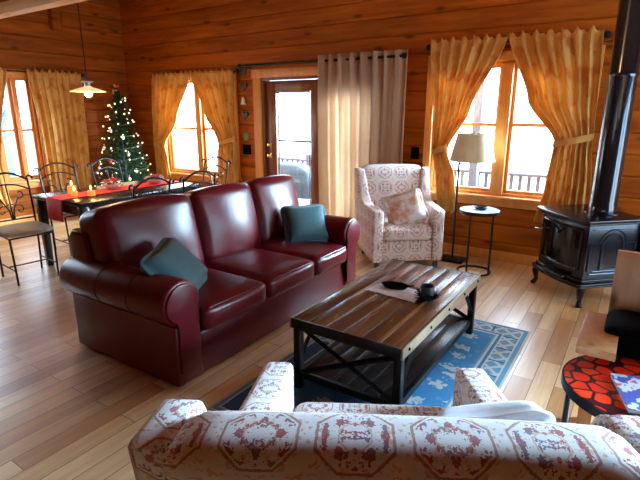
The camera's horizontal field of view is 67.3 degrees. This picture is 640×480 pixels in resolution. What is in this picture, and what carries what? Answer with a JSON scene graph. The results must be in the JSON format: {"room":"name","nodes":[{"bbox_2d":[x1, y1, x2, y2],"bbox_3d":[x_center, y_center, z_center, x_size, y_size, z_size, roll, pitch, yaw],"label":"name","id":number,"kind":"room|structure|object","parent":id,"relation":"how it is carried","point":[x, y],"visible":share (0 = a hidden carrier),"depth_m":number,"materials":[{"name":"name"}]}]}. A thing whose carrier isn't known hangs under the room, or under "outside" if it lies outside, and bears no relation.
{"room":"living room","nodes":[
{"label":"living room","id":0,"kind":"room"},
{"bbox_2d":[0,0,135,219],"bbox_3d":[-5.619,-1.499,4.876,0.200,3.550,8.300,10,18,32],"label":"wall","id":1,"kind":"structure","parent":0,"point":[27,40],"depth_m":7.36,"materials":[{"name":"brown wood"}]},
{"bbox_2d":[0,214,38,225],"bbox_3d":[-5.533,0.179,5.258,0.020,0.110,8.280,10,18,32],"label":"baseboard","id":2,"kind":"structure","parent":1,"relation":"attached to","point":[32,218],"depth_m":6.97,"materials":[{"name":"brown wood"}]},
{"bbox_2d":[1,68,48,190],"bbox_3d":[-4.293,-1.559,6.833,0.210,1.645,0.770,10,18,32],"label":"window","id":3,"kind":"structure","parent":1,"relation":"in","point":[17,130],"depth_m":6.88,"materials":[{"name":"brown wood"}]},
{"bbox_2d":[2,69,84,76],"bbox_3d":[-4.210,-2.310,6.573,0.106,0.064,2.062,10,18,32],"label":"curtain rod","id":4,"kind":"object","parent":1,"relation":"attached to","point":[82,74],"visible":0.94,"depth_m":6.62,"materials":[{"name":"black metal"}]},
{"bbox_2d":[0,67,12,207],"bbox_3d":[-4.444,-1.331,6.351,0.105,1.886,0.854,10,18,32],"label":"curtain","id":5,"kind":"object","parent":4,"relation":"hanging from","point":[3,195],"visible":0.8,"depth_m":6.52,"materials":[{"name":"orange fabric"}]},
{"bbox_2d":[26,68,91,191],"bbox_3d":[-3.852,-1.478,7.241,0.101,2.066,0.804,9,18,31],"label":"curtain","id":6,"kind":"object","parent":4,"relation":"hanging from","point":[60,112],"visible":0.77,"depth_m":7.19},
{"bbox_2d":[0,0,87,18],"bbox_3d":[-0.471,-2.082,3.487,9.700,0.120,0.140,10,18,32],"label":"trim","id":7,"kind":"structure","parent":1,"relation":"attached to","point":[10,8],"depth_m":5.14,"materials":[{"name":"brown wood"}]},
{"bbox_2d":[47,6,62,30],"bbox_3d":[-3.828,-3.447,6.873,0.100,0.830,0.140,10,18,32],"label":"trim","id":8,"kind":"structure","parent":1,"relation":"attached to","point":[54,16],"depth_m":6.91,"materials":[{"name":"brown wood"}]},
{"bbox_2d":[10,129,553,192],"bbox_3d":[11.849,-5.465,31.144,75.000,0.100,54.400,10,18,32],"label":"ground","id":9,"kind":"structure","parent":0,"point":[531,154],"depth_m":32.07,"materials":[{"name":"white snow"}]},
{"bbox_2d":[1,81,15,133],"bbox_3d":[-8.365,-3.970,11.059,4.651,7.501,2.032,-2,15,-8],"label":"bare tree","id":10,"kind":"object","parent":9,"relation":"on","point":[6,108],"visible":0.02,"depth_m":11.51,"materials":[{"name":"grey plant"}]},
{"bbox_2d":[2,111,15,176],"bbox_3d":[-11.280,-5.610,14.448,4.535,8.908,5.051,10,18,32],"label":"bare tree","id":11,"kind":"object","parent":9,"relation":"on","point":[11,167],"visible":0.26,"depth_m":15.45,"materials":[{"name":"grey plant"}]},
{"bbox_2d":[0,215,611,479],"bbox_3d":[-1.492,1.000,2.721,10.100,0.150,8.700,10,18,32],"label":"floor","id":12,"kind":"structure","parent":0,"point":[70,409],"depth_m":3.10,"materials":[{"name":"brown wood"}]},
{"bbox_2d":[0,172,58,285],"bbox_3d":[-2.919,-0.134,4.692,0.530,1.010,0.524,12,19,38],"label":"dining chair","id":13,"kind":"object","parent":12,"relation":"on","point":[37,228],"visible":1,"depth_m":4.69,"materials":[{"name":"black metal"}]},
{"bbox_2d":[33,162,79,255],"bbox_3d":[-2.906,-0.385,5.621,0.530,1.010,0.524,12,19,37],"label":"dining chair","id":14,"kind":"object","parent":12,"relation":"on","point":[65,215],"visible":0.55,"depth_m":5.59,"materials":[{"name":"black metal"}]},
{"bbox_2d":[86,158,123,185],"bbox_3d":[-2.530,-0.523,6.134,0.530,1.010,0.524,8,17,27],"label":"dining chair","id":15,"kind":"object","parent":12,"relation":"on","point":[117,162],"visible":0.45,"depth_m":6.13,"materials":[{"name":"black metal"}]},
{"bbox_2d":[33,180,200,265],"bbox_3d":[-2.174,-0.194,5.394,0.870,0.760,1.490,10,18,32],"label":"dining table","id":16,"kind":"object","parent":12,"relation":"on","point":[76,206],"visible":0.42,"depth_m":4.96,"materials":[{"name":"brown wood"}]},
{"bbox_2d":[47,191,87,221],"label":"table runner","id":17,"kind":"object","parent":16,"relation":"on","point":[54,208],"depth_m":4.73,"materials":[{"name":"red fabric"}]},
{"bbox_2d":[67,181,76,193],"bbox_3d":[-2.562,-0.550,4.962,0.084,0.132,0.084,10,18,32],"label":"candle","id":18,"kind":"object","parent":17,"relation":"on","point":[69,188],"visible":0.86,"depth_m":4.94,"materials":[{"name":"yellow wax"}]},
{"bbox_2d":[71,186,77,195],"bbox_3d":[-2.457,-0.492,4.806,0.060,0.102,0.060,10,18,32],"label":"candle","id":19,"kind":"object","parent":17,"relation":"on","point":[73,193],"visible":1,"depth_m":4.79,"materials":[{"name":"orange wax"}]},
{"bbox_2d":[87,185,94,195],"bbox_3d":[-2.293,-0.497,4.816,0.070,0.107,0.070,10,18,32],"label":"candle","id":20,"kind":"object","parent":16,"relation":"on","point":[90,192],"visible":1,"depth_m":4.80,"materials":[{"name":"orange wax"}]},
{"bbox_2d":[94,180,182,194],"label":"table runner","id":21,"kind":"object","parent":16,"relation":"on","point":[121,188],"depth_m":5.34,"materials":[{"name":"red fabric"}]},
{"bbox_2d":[99,177,121,188],"bbox_3d":[-2.292,-0.621,5.270,0.243,0.110,0.284,-3,15,-10],"label":"flower centerpiece","id":22,"kind":"object","parent":21,"relation":"on","point":[113,183],"visible":1,"depth_m":5.23,"materials":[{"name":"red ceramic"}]},
{"bbox_2d":[101,182,121,188],"bbox_3d":[-2.281,-0.594,5.279,0.220,0.055,0.220,10,18,32],"label":"bowl","id":23,"kind":"object","parent":21,"relation":"on","point":[109,185],"depth_m":5.21,"materials":[{"name":"clear glass"}]},
{"bbox_2d":[144,174,162,183],"bbox_3d":[-1.935,-0.716,5.627,0.259,0.108,0.224,10,18,32],"label":"flower centerpiece","id":24,"kind":"object","parent":21,"relation":"on","point":[151,181],"visible":0.65,"depth_m":5.59,"materials":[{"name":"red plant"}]},
{"bbox_2d":[147,179,162,183],"bbox_3d":[-1.938,-0.692,5.639,0.220,0.055,0.220,10,18,32],"label":"bowl","id":25,"kind":"object","parent":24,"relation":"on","point":[152,181],"depth_m":5.57,"materials":[{"name":"red glass"}]},
{"bbox_2d":[97,90,151,185],"bbox_3d":[-3.062,-1.349,7.473,1.027,1.904,1.037,10,18,32],"label":"tree","id":26,"kind":"object","parent":12,"relation":"on","point":[116,95],"visible":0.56,"depth_m":7.38,"materials":[{"name":"green plant"}]},
{"bbox_2d":[97,98,150,185],"bbox_3d":[-3.032,-1.482,7.423,0.916,1.448,0.914,10,18,32],"label":"string lights","id":27,"kind":"object","parent":26,"relation":"attached to","point":[124,98],"visible":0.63,"depth_m":7.25,"materials":[{"name":"white plastic"}]},
{"bbox_2d":[128,176,174,199],"bbox_3d":[-1.750,-0.128,4.671,0.530,1.010,0.524,9,18,30],"label":"dining chair","id":28,"kind":"object","parent":12,"relation":"on","point":[155,177],"visible":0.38,"depth_m":4.41,"materials":[{"name":"black metal"}]},
{"bbox_2d":[179,170,218,193],"bbox_3d":[-1.421,-0.258,5.151,0.530,1.010,0.524,11,18,34],"label":"dining chair","id":29,"kind":"object","parent":12,"relation":"on","point":[215,173],"visible":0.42,"depth_m":4.87,"materials":[{"name":"black metal"}]},
{"bbox_2d":[59,175,359,386],"bbox_3d":[-0.666,0.103,3.820,1.108,1.008,2.257,10,18,32],"label":"leather sofa","id":30,"kind":"object","parent":12,"relation":"on","point":[164,327],"visible":0.85,"depth_m":3.24,"materials":[{"name":"red leather"}]},
{"bbox_2d":[79,194,203,267],"bbox_3d":[-1.234,0.011,3.451,0.404,0.638,0.816,10,18,32],"label":"cushion","id":31,"kind":"object","parent":30,"relation":"on","point":[124,232],"depth_m":3.22,"materials":[{"name":"red leather"}]},
{"bbox_2d":[140,237,207,289],"bbox_3d":[-0.917,0.192,3.065,0.297,0.342,0.493,1,15,3],"label":"pillow","id":32,"kind":"object","parent":30,"relation":"on","point":[170,256],"visible":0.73,"depth_m":2.99,"materials":[{"name":"fabric"}]},
{"bbox_2d":[183,183,260,261],"bbox_3d":[-0.827,-0.149,4.045,0.404,0.638,0.701,10,18,32],"label":"cushion","id":33,"kind":"object","parent":30,"relation":"on","point":[227,216],"depth_m":3.87,"materials":[{"name":"red leather"}]},
{"bbox_2d":[198,268,265,329],"bbox_3d":[-0.831,0.373,3.314,0.766,0.203,0.621,10,18,32],"label":"seat cushion","id":34,"kind":"object","parent":30,"relation":"on","point":[227,296],"depth_m":3.14,"materials":[{"name":"red leather"}]},
{"bbox_2d":[204,248,313,298],"bbox_3d":[-0.500,0.243,3.797,0.766,0.203,0.621,10,18,32],"label":"seat cushion","id":35,"kind":"object","parent":30,"relation":"on","point":[282,273],"depth_m":3.66,"materials":[{"name":"red leather"}]},
{"bbox_2d":[242,175,298,241],"bbox_3d":[-0.465,-0.292,4.572,0.404,0.638,0.651,10,18,32],"label":"cushion","id":36,"kind":"object","parent":30,"relation":"on","point":[270,194],"depth_m":4.35,"materials":[{"name":"red leather"}]},
{"bbox_2d":[255,236,346,275],"bbox_3d":[-0.195,0.123,4.242,0.766,0.203,0.526,10,18,32],"label":"seat cushion","id":37,"kind":"object","parent":30,"relation":"on","point":[328,257],"depth_m":4.10,"materials":[{"name":"red leather"}]},
{"bbox_2d":[280,204,328,241],"bbox_3d":[-0.128,-0.142,4.360,0.431,0.318,0.288,-5,16,-17],"label":"pillow","id":38,"kind":"object","parent":30,"relation":"on","point":[304,222],"visible":0.81,"depth_m":4.28,"materials":[{"name":"fabric"}]},
{"bbox_2d":[202,156,230,187],"bbox_3d":[-1.501,-0.564,6.285,0.524,1.010,0.530,9,18,30],"label":"dining chair","id":39,"kind":"object","parent":12,"relation":"on","point":[205,161],"visible":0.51,"depth_m":6.37,"materials":[{"name":"black metal"}]},
{"bbox_2d":[209,313,530,410],"bbox_3d":[0.476,0.808,3.122,1.300,0.008,2.000,10,18,32],"label":"area rug","id":40,"kind":"object","parent":12,"relation":"on","point":[494,348],"visible":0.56,"depth_m":3.08,"materials":[{"name":"blue carpet"}]},
{"bbox_2d":[289,259,480,404],"bbox_3d":[0.490,0.562,3.151,0.718,0.453,1.350,10,18,32],"label":"coffee table","id":41,"kind":"object","parent":40,"relation":"on","point":[385,347],"visible":0.97,"depth_m":2.81,"materials":[{"name":"brown wood"}]},
{"bbox_2d":[307,315,466,398],"bbox_3d":[0.490,0.687,3.185,0.596,0.023,1.250,10,18,32],"label":"shelf","id":42,"kind":"object","parent":41,"relation":"attached to","point":[435,346],"depth_m":2.90,"materials":[{"name":"brown wood"}]},
{"bbox_2d":[366,283,418,301],"bbox_3d":[0.501,0.332,3.119,0.351,0.003,0.202,12,19,37],"label":"placemat","id":43,"kind":"object","parent":41,"relation":"on","point":[407,294],"visible":0.64,"depth_m":3.09,"materials":[{"name":"white fabric"}]},
{"bbox_2d":[381,281,413,289],"bbox_3d":[0.510,0.299,3.169,0.220,0.034,0.104,7,17,25],"label":"tray","id":44,"kind":"object","parent":43,"relation":"on","point":[394,285],"visible":1,"depth_m":3.18,"materials":[{"name":"black metal"}]},
{"bbox_2d":[414,283,440,302],"bbox_3d":[0.663,0.324,2.985,0.187,0.088,0.182,10,18,32],"label":"candle holder","id":45,"kind":"object","parent":41,"relation":"on","point":[426,292],"visible":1,"depth_m":2.96,"materials":[{"name":"black metal"}]},
{"bbox_2d":[420,283,434,300],"bbox_3d":[0.665,0.324,2.986,0.090,0.088,0.090,10,18,32],"label":"jar","id":46,"kind":"object","parent":45,"relation":"on","point":[426,289],"depth_m":2.95,"materials":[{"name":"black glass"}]},
{"bbox_2d":[128,362,639,479],"bbox_3d":[0.184,0.734,1.476,1.076,1.013,1.042,1,15,3],"label":"sofa","id":47,"kind":"object","parent":12,"relation":"on","point":[268,438],"visible":1,"depth_m":0.90,"materials":[{"name":"fabric"}]},
{"bbox_2d":[293,402,442,416],"bbox_3d":[0.195,0.814,1.682,0.734,0.190,0.686,1,15,3],"label":"seat cushion","id":48,"kind":"object","parent":47,"relation":"on","point":[322,407],"depth_m":1.90,"materials":[{"name":"fabric"}]},
{"bbox_2d":[436,401,555,421],"bbox_3d":[0.517,0.639,1.470,0.395,0.386,0.248,2,15,6],"label":"pillow","id":49,"kind":"object","parent":47,"relation":"on","point":[504,410],"visible":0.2,"depth_m":1.40,"materials":[{"name":"white fabric"}]},
{"bbox_2d":[354,164,444,267],"bbox_3d":[0.849,-0.283,5.238,0.843,1.013,0.814,-2,15,-7],"label":"patterned armchair","id":50,"kind":"object","parent":12,"relation":"on","point":[380,240],"visible":0.81,"depth_m":5.01,"materials":[{"name":"fabric"}]},
{"bbox_2d":[382,188,428,224],"bbox_3d":[0.885,-0.324,4.995,0.472,0.421,0.231,0,15,-1],"label":"patterned pillow","id":51,"kind":"object","parent":50,"relation":"on","point":[406,207],"visible":0.84,"depth_m":4.92,"materials":[{"name":"beige fabric"}]},
{"bbox_2d":[383,217,431,241],"bbox_3d":[0.868,-0.120,5.139,0.563,0.190,0.537,-2,15,-7],"label":"seat cushion","id":52,"kind":"object","parent":50,"relation":"on","point":[421,231],"depth_m":4.90,"materials":[{"name":"fabric"}]},
{"bbox_2d":[438,131,494,263],"bbox_3d":[1.547,-0.430,5.059,0.485,1.390,0.450,10,18,32],"label":"floor lamp","id":53,"kind":"object","parent":12,"relation":"on","point":[474,147],"visible":0.89,"depth_m":4.78,"materials":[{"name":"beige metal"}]},
{"bbox_2d":[456,206,499,276],"bbox_3d":[1.588,0.006,4.871,0.388,0.644,0.395,10,18,32],"label":"side table","id":54,"kind":"object","parent":12,"relation":"on","point":[471,211],"visible":0.77,"depth_m":4.74,"materials":[{"name":"black metal"}]},
{"bbox_2d":[474,206,488,209],"bbox_3d":[1.604,-0.318,4.789,0.150,0.024,0.105,10,18,32],"label":"dish","id":55,"kind":"object","parent":54,"relation":"on","point":[475,207],"visible":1,"depth_m":4.78,"materials":[{"name":"blue ceramic"}]},
{"bbox_2d":[530,204,639,307],"bbox_3d":[2.333,0.122,4.264,0.630,0.764,0.695,-3,15,-11],"label":"wood stove","id":56,"kind":"object","parent":12,"relation":"on","point":[579,246],"visible":0.94,"depth_m":4.01,"materials":[{"name":"metal"}]},
{"bbox_2d":[588,0,639,212],"bbox_3d":[2.460,-1.606,3.829,0.220,2.798,0.220,10,18,32],"label":"pipe","id":57,"kind":"object","parent":56,"relation":"on","point":[624,68],"visible":1,"depth_m":3.90,"materials":[{"name":"black metal"}]},
{"bbox_2d":[561,355,639,422],"bbox_3d":[1.280,0.846,1.991,0.562,0.527,0.562,10,18,32],"label":"accent table","id":58,"kind":"object","parent":12,"relation":"on","point":[586,381],"visible":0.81,"depth_m":1.98,"materials":[{"name":"tile"}]},
{"bbox_2d":[610,373,639,413],"bbox_3d":[1.266,0.601,1.853,0.204,0.016,0.264,5,16,17],"label":"magazine","id":59,"kind":"object","parent":58,"relation":"on","point":[627,386],"visible":1,"depth_m":1.88,"materials":[{"name":"multicoloured paper"}]},
{"bbox_2d":[575,250,639,424],"bbox_3d":[1.652,0.608,2.112,0.920,0.925,0.560,10,18,32],"label":"wooden armchair","id":60,"kind":"object","parent":12,"relation":"on","point":[617,332],"visible":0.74,"depth_m":2.28,"materials":[{"name":"brown wood"}]},
{"bbox_2d":[604,309,639,359],"bbox_3d":[1.669,0.541,2.157,0.712,0.290,0.312,10,18,32],"label":"cushion","id":61,"kind":"object","parent":60,"relation":"on","point":[623,325],"depth_m":2.18,"materials":[{"name":"black leather"}]},
{"bbox_2d":[119,0,639,256],"bbox_3d":[0.854,-1.711,5.660,10.100,3.550,0.200,10,18,32],"label":"wall","id":62,"kind":"structure","parent":0,"point":[163,36],"depth_m":5.63,"materials":[{"name":"brown wood"}]},
{"bbox_2d":[166,70,242,183],"bbox_3d":[-1.845,-1.723,7.439,1.730,1.645,0.210,10,18,32],"label":"window","id":63,"kind":"structure","parent":62,"relation":"in","point":[201,128],"depth_m":7.48,"materials":[{"name":"brown wood"}]},
{"bbox_2d":[240,67,246,74],"bbox_3d":[-1.062,-2.353,6.654,0.124,0.135,0.032,10,18,32],"label":"round ornament","id":64,"kind":"object","parent":62,"relation":"attached to","point":[243,70],"visible":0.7,"depth_m":6.64,"materials":[{"name":"metal"}]},
{"bbox_2d":[240,83,247,90],"bbox_3d":[-1.061,-2.149,6.711,0.122,0.137,0.028,10,18,32],"label":"heart ornament","id":65,"kind":"object","parent":62,"relation":"attached to","point":[243,86],"visible":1,"depth_m":6.70,"materials":[{"name":"metal"}]},
{"bbox_2d":[241,112,248,119],"bbox_3d":[-1.061,-1.773,6.812,0.122,0.137,0.028,10,18,32],"label":"heart ornament","id":66,"kind":"object","parent":62,"relation":"attached to","point":[244,114],"visible":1,"depth_m":6.80,"materials":[{"name":"metal"}]},
{"bbox_2d":[243,132,248,140],"bbox_3d":[-1.062,-1.489,6.887,0.124,0.135,0.032,10,18,32],"label":"round ornament","id":67,"kind":"object","parent":62,"relation":"attached to","point":[245,135],"visible":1,"depth_m":6.88,"materials":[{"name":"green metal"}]},
{"bbox_2d":[243,144,250,154],"bbox_3d":[-1.058,-1.307,6.944,0.150,0.140,0.020,10,18,32],"label":"switch plate","id":68,"kind":"object","parent":62,"relation":"attached to","point":[246,148],"visible":1,"depth_m":6.94,"materials":[{"name":"black plastic"}]},
{"bbox_2d":[251,66,318,203],"bbox_3d":[0.033,-1.156,6.327,2.220,2.130,0.195,10,18,32],"label":"door","id":69,"kind":"structure","parent":62,"relation":"in","point":[291,79],"depth_m":6.54,"materials":[{"name":"brown wood"}]},
{"bbox_2d":[237,53,406,68],"bbox_3d":[-0.063,-2.204,5.949,2.482,0.064,0.151,10,18,32],"label":"curtain rod","id":70,"kind":"object","parent":62,"relation":"attached to","point":[403,55],"visible":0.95,"depth_m":6.00,"materials":[{"name":"black metal"}]},
{"bbox_2d":[318,49,407,218],"bbox_3d":[0.482,-1.088,5.817,1.167,2.215,0.143,10,18,32],"label":"curtain","id":71,"kind":"object","parent":70,"relation":"hanging from","point":[361,103],"visible":0.77,"depth_m":5.74,"materials":[{"name":"beige fabric"}]},
{"bbox_2d":[411,147,418,158],"bbox_3d":[1.093,-1.003,5.551,0.100,0.140,0.020,10,18,32],"label":"switch plate","id":72,"kind":"object","parent":62,"relation":"attached to","point":[414,150],"visible":1,"depth_m":5.55,"materials":[{"name":"black plastic"}]},
{"bbox_2d":[442,243,538,265],"bbox_3d":[2.870,0.332,4.694,4.720,0.110,0.020,10,18,32],"label":"baseboard","id":73,"kind":"structure","parent":62,"relation":"attached to","point":[502,256],"depth_m":5.30,"materials":[{"name":"brown wood"}]},
{"bbox_2d":[422,45,605,210],"bbox_3d":[1.908,-1.133,5.026,1.730,1.565,0.210,10,18,32],"label":"window","id":74,"kind":"structure","parent":62,"relation":"in","point":[497,194],"depth_m":5.06,"materials":[{"name":"brown wood"}]},
{"bbox_2d":[426,31,610,50],"bbox_3d":[1.866,-1.942,4.713,1.712,0.064,0.106,10,18,32],"label":"curtain rod","id":75,"kind":"object","parent":62,"relation":"attached to","point":[607,34],"visible":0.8,"depth_m":4.25,"materials":[{"name":"black metal"}]},
{"bbox_2d":[431,33,507,213],"bbox_3d":[1.495,-1.177,5.091,0.784,1.846,0.133,10,18,32],"label":"curtain","id":76,"kind":"object","parent":75,"relation":"hanging from","point":[459,69],"visible":0.99,"depth_m":5.05,"materials":[{"name":"orange fabric"}]},
{"bbox_2d":[509,25,604,223],"bbox_3d":[2.203,-1.055,4.639,0.901,1.846,0.133,10,18,32],"label":"curtain","id":77,"kind":"object","parent":75,"relation":"hanging from","point":[560,72],"visible":0.91,"depth_m":4.53,"materials":[{"name":"orange fabric"}]},
{"bbox_3d":[-1.492,-2.548,1.763,10.100,0.100,8.700,10,18,32],"label":"ceiling","id":78,"kind":"structure","parent":0,"visible":0},
{"bbox_2d":[69,3,105,96],"bbox_3d":[-2.545,-2.446,5.059,0.370,1.817,0.370,10,18,32],"label":"pendant lamp","id":79,"kind":"object","parent":78,"relation":"hanging from","point":[87,89],"visible":1,"depth_m":5.20,"materials":[{"name":"white glass"}]},
{"label":"outside","id":80,"kind":"structure","parent":0,"visible":0},
{"bbox_3d":[1.759,0.071,6.714,10.200,0.160,1.680,10,18,32],"label":"deck","id":81,"kind":"object","parent":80,"visible":0},
{"bbox_2d":[278,162,309,205],"bbox_3d":[-0.486,-0.804,7.880,1.100,0.929,0.627,5,16,18],"label":"covered grill","id":82,"kind":"object","parent":81,"relation":"on","point":[299,172],"visible":0.26,"depth_m":7.54,"materials":[{"name":"white fabric"}]},
{"bbox_2d":[214,149,546,191],"bbox_3d":[2.140,-0.630,7.120,10.200,0.980,0.100,10,18,32],"label":"deck railing","id":83,"kind":"object","parent":81,"relation":"on","point":[529,176],"visible":0.11,"depth_m":6.84,"materials":[{"name":"wood"}]},
{"bbox_2d":[467,78,486,186],"bbox_3d":[2.185,-1.720,6.633,0.120,3.340,0.120,10,18,32],"label":"porch post","id":84,"kind":"object","parent":81,"relation":"on","point":[479,100],"visible":0.2,"depth_m":6.61,"materials":[{"name":"white wood"}]},
{"bbox_3d":[-1.883,-2.464,7.142,1.862,0.064,0.106,10,18,32],"label":"curtain rod","id":85,"kind":"object","parent":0,"visible":0},
{"bbox_2d":[152,71,189,179],"bbox_3d":[-2.309,-1.724,7.572,0.947,1.766,0.115,9,17,30],"label":"curtain","id":86,"kind":"object","parent":85,"relation":"hanging from","point":[168,91],"visible":0.91,"depth_m":7.54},
{"bbox_2d":[189,68,238,184],"bbox_3d":[-1.561,-1.528,7.080,0.864,1.886,0.115,9,18,30],"label":"curtain","id":87,"kind":"object","parent":85,"relation":"hanging from","point":[215,91],"visible":0.84,"depth_m":6.94,"materials":[{"name":"orange fabric"}]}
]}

